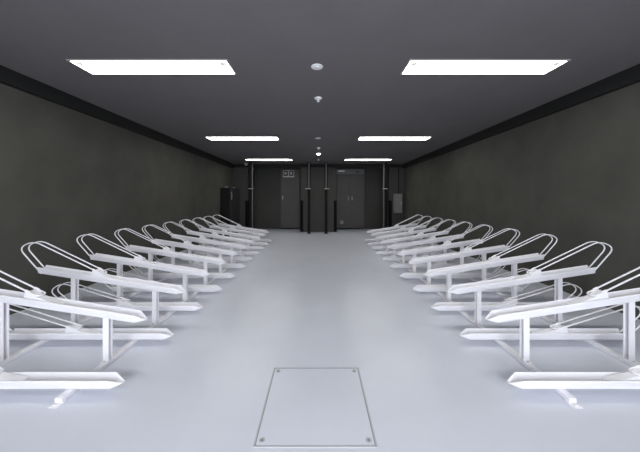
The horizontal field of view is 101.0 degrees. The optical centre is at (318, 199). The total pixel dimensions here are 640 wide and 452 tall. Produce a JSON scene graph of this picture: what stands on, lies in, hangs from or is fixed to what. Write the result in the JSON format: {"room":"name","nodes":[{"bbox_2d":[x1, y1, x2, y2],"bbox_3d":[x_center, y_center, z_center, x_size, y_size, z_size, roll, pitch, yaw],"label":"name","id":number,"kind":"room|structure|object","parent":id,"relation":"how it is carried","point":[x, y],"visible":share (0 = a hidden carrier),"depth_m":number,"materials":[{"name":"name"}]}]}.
{"room":"bicycle parking room","nodes":[
{"label":"bicycle parking room","id":0,"kind":"room"},
{"bbox_2d":[0,83,232,314],"bbox_3d":[-3.370,-0.070,4.500,0.200,2.580,13.800,0,0,0],"label":"wall","id":1,"kind":"structure","parent":0,"point":[67,174],"depth_m":3.64,"materials":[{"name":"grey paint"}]},
{"bbox_2d":[0,65,234,167],"bbox_3d":[-3.235,-1.281,3.930,0.070,0.158,12.260,0,0,0],"label":"trim","id":2,"kind":"structure","parent":1,"relation":"attached to","point":[8,77],"depth_m":3.63,"materials":[{"name":"black"}]},
{"bbox_2d":[233,167,253,229],"bbox_3d":[-2.985,-0.070,10.580,0.570,2.580,1.040,0,0,0],"label":"wall","id":3,"kind":"structure","parent":0,"point":[240,174],"depth_m":10.06,"materials":[{"name":"grey paint"}]},
{"bbox_2d":[245,201,248,230],"bbox_3d":[-2.735,0.615,10.095,0.110,1.190,0.110,0,0,0],"label":"guard","id":4,"kind":"object","parent":3,"relation":"attached to","point":[246,202],"visible":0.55,"depth_m":10.04,"materials":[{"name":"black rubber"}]},
{"bbox_2d":[254,168,382,228],"bbox_3d":[0.000,-0.070,11.250,6.540,2.580,0.300,0,0,0],"label":"wall","id":5,"kind":"structure","parent":0,"point":[266,180],"depth_m":11.10,"materials":[{"name":"grey paint"}]},
{"bbox_2d":[280,169,299,228],"bbox_3d":[-1.183,-0.028,11.031,0.835,2.495,0.138,0,0,0],"label":"door","id":6,"kind":"structure","parent":5,"relation":"in","point":[289,186],"depth_m":11.02,"materials":[{"name":"grey metal"}]},
{"bbox_2d":[283,170,287,176],"bbox_3d":[-1.370,-1.110,11.015,0.230,0.320,0.020,0,0,0],"label":"door sign","id":7,"kind":"object","parent":6,"relation":"attached to","point":[285,172],"visible":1,"depth_m":11.01,"materials":[{"name":"grey"}]},
{"bbox_2d":[289,170,293,176],"bbox_3d":[-1.135,-1.110,11.015,0.230,0.320,0.020,0,0,0],"label":"door sign","id":8,"kind":"object","parent":6,"relation":"attached to","point":[291,172],"visible":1,"depth_m":11.01,"materials":[{"name":"grey"}]},
{"bbox_2d":[336,168,364,228],"bbox_3d":[1.325,-0.048,11.041,1.240,2.535,0.118,0,0,0],"label":"door","id":9,"kind":"structure","parent":5,"relation":"in","point":[350,182],"depth_m":11.02,"materials":[{"name":"grey metal"}]},
{"bbox_2d":[301,167,335,231],"bbox_3d":[0.000,-0.070,10.580,1.350,2.580,1.040,0,0,0],"label":"wall","id":10,"kind":"structure","parent":0,"point":[317,174],"depth_m":10.06,"materials":[{"name":"grey paint"}]},
{"bbox_2d":[300,201,302,231],"bbox_3d":[-0.640,0.615,10.095,0.110,1.190,0.110,0,0,0],"label":"guard","id":11,"kind":"object","parent":10,"relation":"attached to","point":[301,202],"visible":1,"depth_m":10.04,"materials":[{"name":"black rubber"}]},
{"bbox_2d":[234,164,402,166],"bbox_3d":[0.000,-1.300,10.035,6.400,0.120,0.050,0,0,0],"label":"trim","id":12,"kind":"structure","parent":10,"relation":"attached to","point":[235,165],"depth_m":10.01,"materials":[{"name":"black"}]},
{"bbox_2d":[334,201,336,231],"bbox_3d":[0.640,0.615,10.095,0.110,1.190,0.110,0,0,0],"label":"guard","id":13,"kind":"object","parent":10,"relation":"attached to","point":[335,202],"visible":1,"depth_m":10.04,"materials":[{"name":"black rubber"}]},
{"bbox_2d":[0,229,639,451],"bbox_3d":[0.000,1.270,4.500,6.940,0.100,13.800,0,0,0],"label":"floor","id":14,"kind":"structure","parent":0,"point":[315,299],"depth_m":1.96,"materials":[{"name":"grey concrete"}]},
{"bbox_2d":[0,254,211,366],"bbox_3d":[-2.375,1.204,4.640,0.056,0.032,6.190,0,0,-1],"label":"beam","id":15,"kind":"structure","parent":14,"relation":"on","point":[25,350],"depth_m":2.18,"materials":[{"name":"white metal"}]},
{"bbox_2d":[21,241,185,324],"bbox_3d":[-2.058,0.795,2.545,1.548,0.787,0.098,0,0,0],"label":"bicycle rack","id":16,"kind":"object","parent":15,"relation":"on","point":[98,275],"visible":0.99,"depth_m":2.52,"materials":[{"name":"white metal"}]},
{"bbox_2d":[76,234,209,300],"bbox_3d":[-2.066,0.795,3.130,1.548,0.787,0.098,0,0,0],"label":"bicycle rack","id":17,"kind":"object","parent":15,"relation":"on","point":[138,261],"visible":0.95,"depth_m":3.11,"materials":[{"name":"white metal"}]},
{"bbox_2d":[114,228,225,284],"bbox_3d":[-2.074,0.795,3.715,1.548,0.787,0.098,0,0,0],"label":"bicycle rack","id":18,"kind":"object","parent":15,"relation":"on","point":[166,251],"visible":0.91,"depth_m":3.69,"materials":[{"name":"white metal"}]},
{"bbox_2d":[179,219,254,256],"bbox_3d":[-2.096,0.795,5.470,1.548,0.787,0.098,0,0,0],"label":"bicycle rack","id":19,"kind":"object","parent":15,"relation":"on","point":[213,235],"visible":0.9,"depth_m":5.44,"materials":[{"name":"white metal"}]},
{"bbox_2d":[213,215,268,241],"bbox_3d":[-2.119,0.795,7.225,1.548,0.787,0.098,0,0,0],"label":"bicycle rack","id":20,"kind":"object","parent":15,"relation":"on","point":[238,226],"visible":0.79,"depth_m":7.20,"materials":[{"name":"white metal"}]},
{"bbox_2d":[48,245,257,407],"bbox_3d":[-1.599,1.204,4.640,0.056,0.032,6.190,0,0,-1],"label":"beam","id":21,"kind":"structure","parent":14,"relation":"on","point":[67,393],"depth_m":2.06,"materials":[{"name":"white metal"}]},
{"bbox_2d":[0,367,124,388],"bbox_3d":[-2.033,1.040,1.675,1.593,0.293,0.098,0,0,0],"label":"bicycle rack","id":22,"kind":"object","parent":21,"relation":"on","point":[8,380],"visible":1,"depth_m":1.68,"materials":[{"name":"white metal"}]},
{"bbox_2d":[0,270,146,362],"bbox_3d":[-2.051,0.795,1.960,1.548,0.787,0.098,0,0,0],"label":"bicycle rack","id":23,"kind":"object","parent":21,"relation":"on","point":[35,298],"visible":1,"depth_m":1.94,"materials":[{"name":"white metal"}]},
{"bbox_2d":[9,304,173,339],"bbox_3d":[-2.041,1.040,2.260,1.593,0.293,0.098,0,0,0],"label":"bicycle rack","id":24,"kind":"object","parent":21,"relation":"on","point":[72,332],"visible":0.96,"depth_m":2.23,"materials":[{"name":"white metal"}]},
{"bbox_2d":[51,282,202,310],"bbox_3d":[-2.049,1.040,2.845,1.593,0.293,0.098,0,0,0],"label":"bicycle rack","id":25,"kind":"object","parent":21,"relation":"on","point":[124,303],"visible":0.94,"depth_m":2.82,"materials":[{"name":"white metal"}]},
{"bbox_2d":[104,268,221,291],"bbox_3d":[-2.056,1.040,3.430,1.593,0.293,0.098,0,0,0],"label":"bicycle rack","id":26,"kind":"object","parent":21,"relation":"on","point":[191,288],"visible":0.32,"depth_m":3.40,"materials":[{"name":"white metal"}]},
{"bbox_2d":[129,259,234,277],"bbox_3d":[-2.064,1.040,4.015,1.593,0.293,0.098,0,0,0],"label":"bicycle rack","id":27,"kind":"object","parent":21,"relation":"on","point":[145,275],"visible":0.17,"depth_m":3.98,"materials":[{"name":"white metal"}]},
{"bbox_2d":[142,224,237,272],"bbox_3d":[-2.081,0.795,4.300,1.548,0.787,0.098,0,0,0],"label":"bicycle rack","id":28,"kind":"object","parent":21,"relation":"on","point":[186,244],"visible":0.96,"depth_m":4.27,"materials":[{"name":"white metal"}]},
{"bbox_2d":[153,255,244,267],"bbox_3d":[-2.071,1.040,4.600,1.593,0.293,0.098,0,0,0],"label":"bicycle rack","id":29,"kind":"object","parent":21,"relation":"on","point":[196,264],"visible":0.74,"depth_m":4.57,"materials":[{"name":"white metal"}]},
{"bbox_2d":[163,222,247,263],"bbox_3d":[-2.089,0.795,4.885,1.548,0.787,0.098,0,0,0],"label":"bicycle rack","id":30,"kind":"object","parent":21,"relation":"on","point":[201,239],"visible":0.94,"depth_m":4.86,"materials":[{"name":"white metal"}]},
{"bbox_2d":[180,250,252,260],"bbox_3d":[-2.079,1.040,5.185,1.593,0.293,0.098,0,0,0],"label":"bicycle rack","id":31,"kind":"object","parent":21,"relation":"on","point":[207,254],"visible":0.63,"depth_m":5.15,"materials":[{"name":"white metal"}]},
{"bbox_2d":[192,241,258,253],"bbox_3d":[-2.087,1.040,5.770,1.593,0.293,0.098,0,0,0],"label":"bicycle rack","id":32,"kind":"object","parent":21,"relation":"on","point":[243,252],"visible":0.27,"depth_m":5.74,"materials":[{"name":"white metal"}]},
{"bbox_2d":[192,217,260,250],"bbox_3d":[-2.104,0.795,6.055,1.548,0.787,0.098,0,0,0],"label":"bicycle rack","id":33,"kind":"object","parent":21,"relation":"on","point":[223,231],"visible":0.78,"depth_m":6.03,"materials":[{"name":"white metal"}]},
{"bbox_2d":[201,237,263,248],"bbox_3d":[-2.094,1.040,6.355,1.593,0.293,0.098,0,0,0],"label":"bicycle rack","id":34,"kind":"object","parent":21,"relation":"on","point":[221,247],"visible":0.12,"depth_m":6.33,"materials":[{"name":"white metal"}]},
{"bbox_2d":[203,216,264,245],"bbox_3d":[-2.111,0.795,6.640,1.548,0.787,0.098,0,0,0],"label":"bicycle rack","id":35,"kind":"object","parent":21,"relation":"on","point":[231,228],"visible":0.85,"depth_m":6.61,"materials":[{"name":"white metal"}]},
{"bbox_2d":[208,238,267,244],"bbox_3d":[-2.102,1.040,6.940,1.593,0.293,0.098,0,0,0],"label":"bicycle rack","id":36,"kind":"object","parent":21,"relation":"on","point":[235,242],"visible":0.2,"depth_m":6.91,"materials":[{"name":"white metal"}]},
{"bbox_2d":[216,233,271,241],"bbox_3d":[-2.109,1.040,7.525,1.593,0.293,0.098,0,0,0],"label":"bicycle rack","id":37,"kind":"object","parent":21,"relation":"on","point":[256,240],"visible":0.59,"depth_m":7.50,"materials":[{"name":"white metal"}]},
{"bbox_2d":[220,186,239,236],"bbox_3d":[-3.074,0.375,9.270,0.372,1.690,1.000,0,0,0],"label":"tall cabinet","id":38,"kind":"object","parent":14,"relation":"on","point":[229,197],"visible":0.9,"depth_m":8.77,"materials":[{"name":"black metal"}]},
{"bbox_2d":[248,162,253,227],"bbox_3d":[-2.445,-0.070,9.600,0.200,2.580,0.120,0,0,0],"label":"post","id":39,"kind":"object","parent":14,"relation":"on","point":[250,188],"visible":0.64,"depth_m":9.57,"materials":[{"name":"black metal"}]},
{"bbox_2d":[305,162,310,233],"bbox_3d":[-0.375,-0.070,9.600,0.200,2.580,0.120,0,0,0],"label":"post","id":40,"kind":"object","parent":14,"relation":"on","point":[308,188],"visible":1,"depth_m":9.57,"materials":[{"name":"black metal"}]},
{"bbox_2d":[253,368,377,447],"bbox_3d":[-0.016,1.217,1.607,0.614,0.006,0.614,0,0,0],"label":"floor hatch","id":41,"kind":"object","parent":14,"relation":"on","point":[303,407],"visible":1,"depth_m":1.52,"materials":[{"name":"grey metal"}]},
{"bbox_2d":[324,162,329,233],"bbox_3d":[0.305,-0.070,9.600,0.200,2.580,0.120,0,0,0],"label":"post","id":42,"kind":"object","parent":14,"relation":"on","point":[326,188],"visible":1,"depth_m":9.57,"materials":[{"name":"black metal"}]},
{"bbox_2d":[382,162,387,230],"bbox_3d":[2.415,-0.070,9.600,0.200,2.580,0.120,0,0,0],"label":"post","id":43,"kind":"object","parent":14,"relation":"on","point":[384,188],"visible":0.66,"depth_m":9.57,"materials":[{"name":"black metal"}]},
{"bbox_2d":[377,245,582,407],"bbox_3d":[1.564,1.204,4.640,0.056,0.032,6.190,0,0,1],"label":"beam","id":44,"kind":"structure","parent":14,"relation":"on","point":[566,395],"depth_m":2.05,"materials":[{"name":"white metal"}]},
{"bbox_2d":[363,236,410,241],"bbox_3d":[2.074,1.040,7.525,1.593,0.293,0.098,0,0,0],"label":"bicycle rack","id":45,"kind":"object","parent":44,"relation":"on","point":[366,240],"visible":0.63,"depth_m":7.50,"materials":[{"name":"white metal"}]},
{"bbox_2d":[367,237,427,244],"bbox_3d":[2.067,1.040,6.940,1.593,0.293,0.098,0,0,0],"label":"bicycle rack","id":46,"kind":"object","parent":44,"relation":"on","point":[399,242],"visible":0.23,"depth_m":6.91,"materials":[{"name":"white metal"}]},
{"bbox_2d":[372,237,433,248],"bbox_3d":[2.059,1.040,6.355,1.593,0.293,0.098,0,0,0],"label":"bicycle rack","id":47,"kind":"object","parent":44,"relation":"on","point":[373,247],"visible":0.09,"depth_m":6.33,"materials":[{"name":"white metal"}]},
{"bbox_2d":[375,217,442,250],"bbox_3d":[2.069,0.795,6.055,1.548,0.787,0.098,0,0,0],"label":"bicycle rack","id":48,"kind":"object","parent":44,"relation":"on","point":[411,231],"visible":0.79,"depth_m":6.03,"materials":[{"name":"white metal"}]},
{"bbox_2d":[376,241,442,253],"bbox_3d":[2.052,1.040,5.770,1.593,0.293,0.098,0,0,0],"label":"bicycle rack","id":49,"kind":"object","parent":44,"relation":"on","point":[378,252],"visible":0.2,"depth_m":5.74,"materials":[{"name":"white metal"}]},
{"bbox_2d":[382,250,454,260],"bbox_3d":[2.044,1.040,5.185,1.593,0.293,0.098,0,0,0],"label":"bicycle rack","id":50,"kind":"object","parent":44,"relation":"on","point":[424,255],"visible":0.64,"depth_m":5.15,"materials":[{"name":"white metal"}]},
{"bbox_2d":[390,255,481,267],"bbox_3d":[2.036,1.040,4.600,1.593,0.293,0.098,0,0,0],"label":"bicycle rack","id":51,"kind":"object","parent":44,"relation":"on","point":[438,264],"visible":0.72,"depth_m":4.57,"materials":[{"name":"white metal"}]},
{"bbox_2d":[397,224,492,272],"bbox_3d":[2.046,0.795,4.300,1.548,0.787,0.098,0,0,0],"label":"bicycle rack","id":52,"kind":"object","parent":44,"relation":"on","point":[447,244],"visible":0.91,"depth_m":4.27,"materials":[{"name":"white metal"}]},
{"bbox_2d":[399,260,505,277],"bbox_3d":[2.029,1.040,4.015,1.593,0.293,0.098,0,0,0],"label":"bicycle rack","id":53,"kind":"object","parent":44,"relation":"on","point":[404,275],"visible":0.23,"depth_m":3.98,"materials":[{"name":"white metal"}]},
{"bbox_2d":[412,268,529,291],"bbox_3d":[2.021,1.040,3.430,1.593,0.293,0.098,0,0,0],"label":"bicycle rack","id":54,"kind":"object","parent":44,"relation":"on","point":[420,288],"visible":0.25,"depth_m":3.40,"materials":[{"name":"white metal"}]},
{"bbox_2d":[424,234,557,300],"bbox_3d":[2.031,0.795,3.130,1.548,0.787,0.098,0,0,0],"label":"bicycle rack","id":55,"kind":"object","parent":44,"relation":"on","point":[495,261],"visible":0.94,"depth_m":3.11,"materials":[{"name":"white metal"}]},
{"bbox_2d":[431,282,581,310],"bbox_3d":[2.014,1.040,2.845,1.593,0.293,0.098,0,0,0],"label":"bicycle rack","id":56,"kind":"object","parent":44,"relation":"on","point":[440,306],"visible":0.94,"depth_m":2.82,"materials":[{"name":"white metal"}]},
{"bbox_2d":[459,304,639,339],"bbox_3d":[2.006,1.040,2.260,1.593,0.293,0.098,0,0,0],"label":"bicycle rack","id":57,"kind":"object","parent":44,"relation":"on","point":[558,331],"visible":0.86,"depth_m":2.23,"materials":[{"name":"white metal"}]},
{"bbox_2d":[485,267,639,362],"bbox_3d":[2.016,0.795,1.960,1.548,0.787,0.098,0,0,0],"label":"bicycle rack","id":58,"kind":"object","parent":44,"relation":"on","point":[597,298],"visible":1,"depth_m":1.94,"materials":[{"name":"white metal"}]},
{"bbox_2d":[507,364,639,388],"bbox_3d":[1.998,1.040,1.675,1.593,0.293,0.098,0,0,0],"label":"bicycle rack","id":59,"kind":"object","parent":44,"relation":"on","point":[631,379],"visible":1,"depth_m":1.67,"materials":[{"name":"white metal"}]},
{"bbox_2d":[423,254,637,366],"bbox_3d":[2.340,1.204,4.640,0.056,0.032,6.190,0,0,1],"label":"beam","id":60,"kind":"structure","parent":14,"relation":"on","point":[601,347],"depth_m":2.17,"materials":[{"name":"white metal"}]},
{"bbox_2d":[366,215,422,241],"bbox_3d":[2.084,0.795,7.225,1.548,0.787,0.098,0,0,0],"label":"bicycle rack","id":61,"kind":"object","parent":60,"relation":"on","point":[396,226],"visible":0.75,"depth_m":7.20,"materials":[{"name":"white metal"}]},
{"bbox_2d":[371,216,431,245],"bbox_3d":[2.076,0.795,6.640,1.548,0.787,0.098,0,0,0],"label":"bicycle rack","id":62,"kind":"object","parent":60,"relation":"on","point":[403,228],"visible":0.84,"depth_m":6.61,"materials":[{"name":"white metal"}]},
{"bbox_2d":[381,219,455,256],"bbox_3d":[2.061,0.795,5.470,1.548,0.787,0.098,0,0,0],"label":"bicycle rack","id":63,"kind":"object","parent":60,"relation":"on","point":[421,234],"visible":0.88,"depth_m":5.44,"materials":[{"name":"white metal"}]},
{"bbox_2d":[387,222,471,263],"bbox_3d":[2.054,0.795,4.885,1.548,0.787,0.098,0,0,0],"label":"bicycle rack","id":64,"kind":"object","parent":60,"relation":"on","point":[433,239],"visible":0.88,"depth_m":4.86,"materials":[{"name":"white metal"}]},
{"bbox_2d":[408,228,519,284],"bbox_3d":[2.038,0.795,3.715,1.548,0.787,0.098,0,0,0],"label":"bicycle rack","id":65,"kind":"object","parent":60,"relation":"on","point":[467,251],"visible":0.88,"depth_m":3.69,"materials":[{"name":"white metal"}]},
{"bbox_2d":[448,241,611,324],"bbox_3d":[2.023,0.795,2.545,1.548,0.787,0.098,0,0,0],"label":"bicycle rack","id":66,"kind":"object","parent":60,"relation":"on","point":[535,275],"visible":0.99,"depth_m":2.52,"materials":[{"name":"white metal"}]},
{"bbox_2d":[0,0,639,167],"bbox_3d":[0.000,-1.420,4.500,6.940,0.120,13.800,0,0,0],"label":"ceiling","id":67,"kind":"structure","parent":0,"point":[363,47],"depth_m":2.57,"materials":[{"name":"grey paint"}]},
{"bbox_2d":[66,59,236,74],"bbox_3d":[-1.657,-1.354,2.695,1.557,0.012,0.297,0,0,0],"label":"recessed light","id":68,"kind":"object","parent":67,"relation":"in","point":[92,66],"visible":1,"depth_m":2.67,"materials":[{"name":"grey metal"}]},
{"bbox_2d":[205,136,278,139],"bbox_3d":[-1.657,-1.354,5.800,1.557,0.012,0.297,0,0,0],"label":"recessed light","id":69,"kind":"object","parent":67,"relation":"in","point":[207,137],"visible":1,"depth_m":5.71,"materials":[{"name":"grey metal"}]},
{"bbox_2d":[245,159,292,160],"bbox_3d":[-1.657,-1.354,8.880,1.557,0.012,0.297,0,0,0],"label":"recessed light","id":70,"kind":"object","parent":67,"relation":"in","point":[245,159],"visible":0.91,"depth_m":8.81,"materials":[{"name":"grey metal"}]},
{"bbox_2d":[246,159,291,159],"bbox_3d":[-1.657,-1.356,8.880,1.525,0.008,0.265,0,0,0],"label":"diffuser","id":71,"kind":"object","parent":70,"relation":"attached to","point":[246,159],"depth_m":8.81,"materials":[{"name":"white plastic"}]},
{"bbox_2d":[311,64,322,69],"bbox_3d":[-0.015,-1.352,2.690,0.120,0.016,0.120,0,0,0],"label":"smoke detector","id":72,"kind":"object","parent":67,"relation":"attached to","point":[314,66],"visible":1,"depth_m":2.67,"materials":[{"name":"white plastic"}]},
{"bbox_2d":[344,159,391,160],"bbox_3d":[1.657,-1.354,8.880,1.557,0.012,0.297,0,0,0],"label":"recessed light","id":73,"kind":"object","parent":67,"relation":"in","point":[345,159],"visible":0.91,"depth_m":8.81,"materials":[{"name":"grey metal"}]},
{"bbox_2d":[345,159,390,159],"bbox_3d":[1.657,-1.356,8.880,1.525,0.008,0.265,0,0,0],"label":"diffuser","id":74,"kind":"object","parent":73,"relation":"attached to","point":[345,159],"depth_m":8.81,"materials":[{"name":"white plastic"}]},
{"bbox_2d":[358,136,431,139],"bbox_3d":[1.657,-1.354,5.800,1.557,0.012,0.297,0,0,0],"label":"recessed light","id":75,"kind":"object","parent":67,"relation":"in","point":[360,137],"visible":1,"depth_m":5.71,"materials":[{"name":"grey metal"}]},
{"bbox_2d":[400,59,570,74],"bbox_3d":[1.657,-1.354,2.695,1.557,0.012,0.297,0,0,0],"label":"recessed light","id":76,"kind":"object","parent":67,"relation":"in","point":[413,66],"visible":1,"depth_m":2.67,"materials":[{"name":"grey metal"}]},
{"bbox_2d":[387,167,403,231],"bbox_3d":[2.985,-0.070,10.580,0.570,2.580,1.040,0,0,0],"label":"wall","id":77,"kind":"structure","parent":0,"point":[392,172],"depth_m":10.06,"materials":[{"name":"grey paint"}]},
{"bbox_2d":[388,201,391,230],"bbox_3d":[2.735,0.615,10.095,0.110,1.190,0.110,0,0,0],"label":"guard","id":78,"kind":"object","parent":77,"relation":"attached to","point":[389,202],"visible":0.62,"depth_m":10.04,"materials":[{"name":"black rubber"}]},
{"bbox_2d":[393,167,401,212],"bbox_3d":[2.995,-0.375,9.970,0.290,1.730,0.180,0,0,0],"label":"wall box","id":79,"kind":"object","parent":77,"relation":"attached to","point":[397,198],"visible":1,"depth_m":9.89,"materials":[{"name":"grey paint"}]},
{"bbox_2d":[404,82,639,319],"bbox_3d":[3.370,-0.070,4.500,0.200,2.580,13.800,0,0,0],"label":"wall","id":80,"kind":"structure","parent":0,"point":[571,175],"depth_m":3.66,"materials":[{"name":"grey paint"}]},
{"bbox_2d":[402,64,639,167],"bbox_3d":[3.235,-1.281,3.930,0.070,0.158,12.260,0,0,0],"label":"trim","id":81,"kind":"structure","parent":80,"relation":"attached to","point":[630,76],"depth_m":3.60,"materials":[{"name":"black"}]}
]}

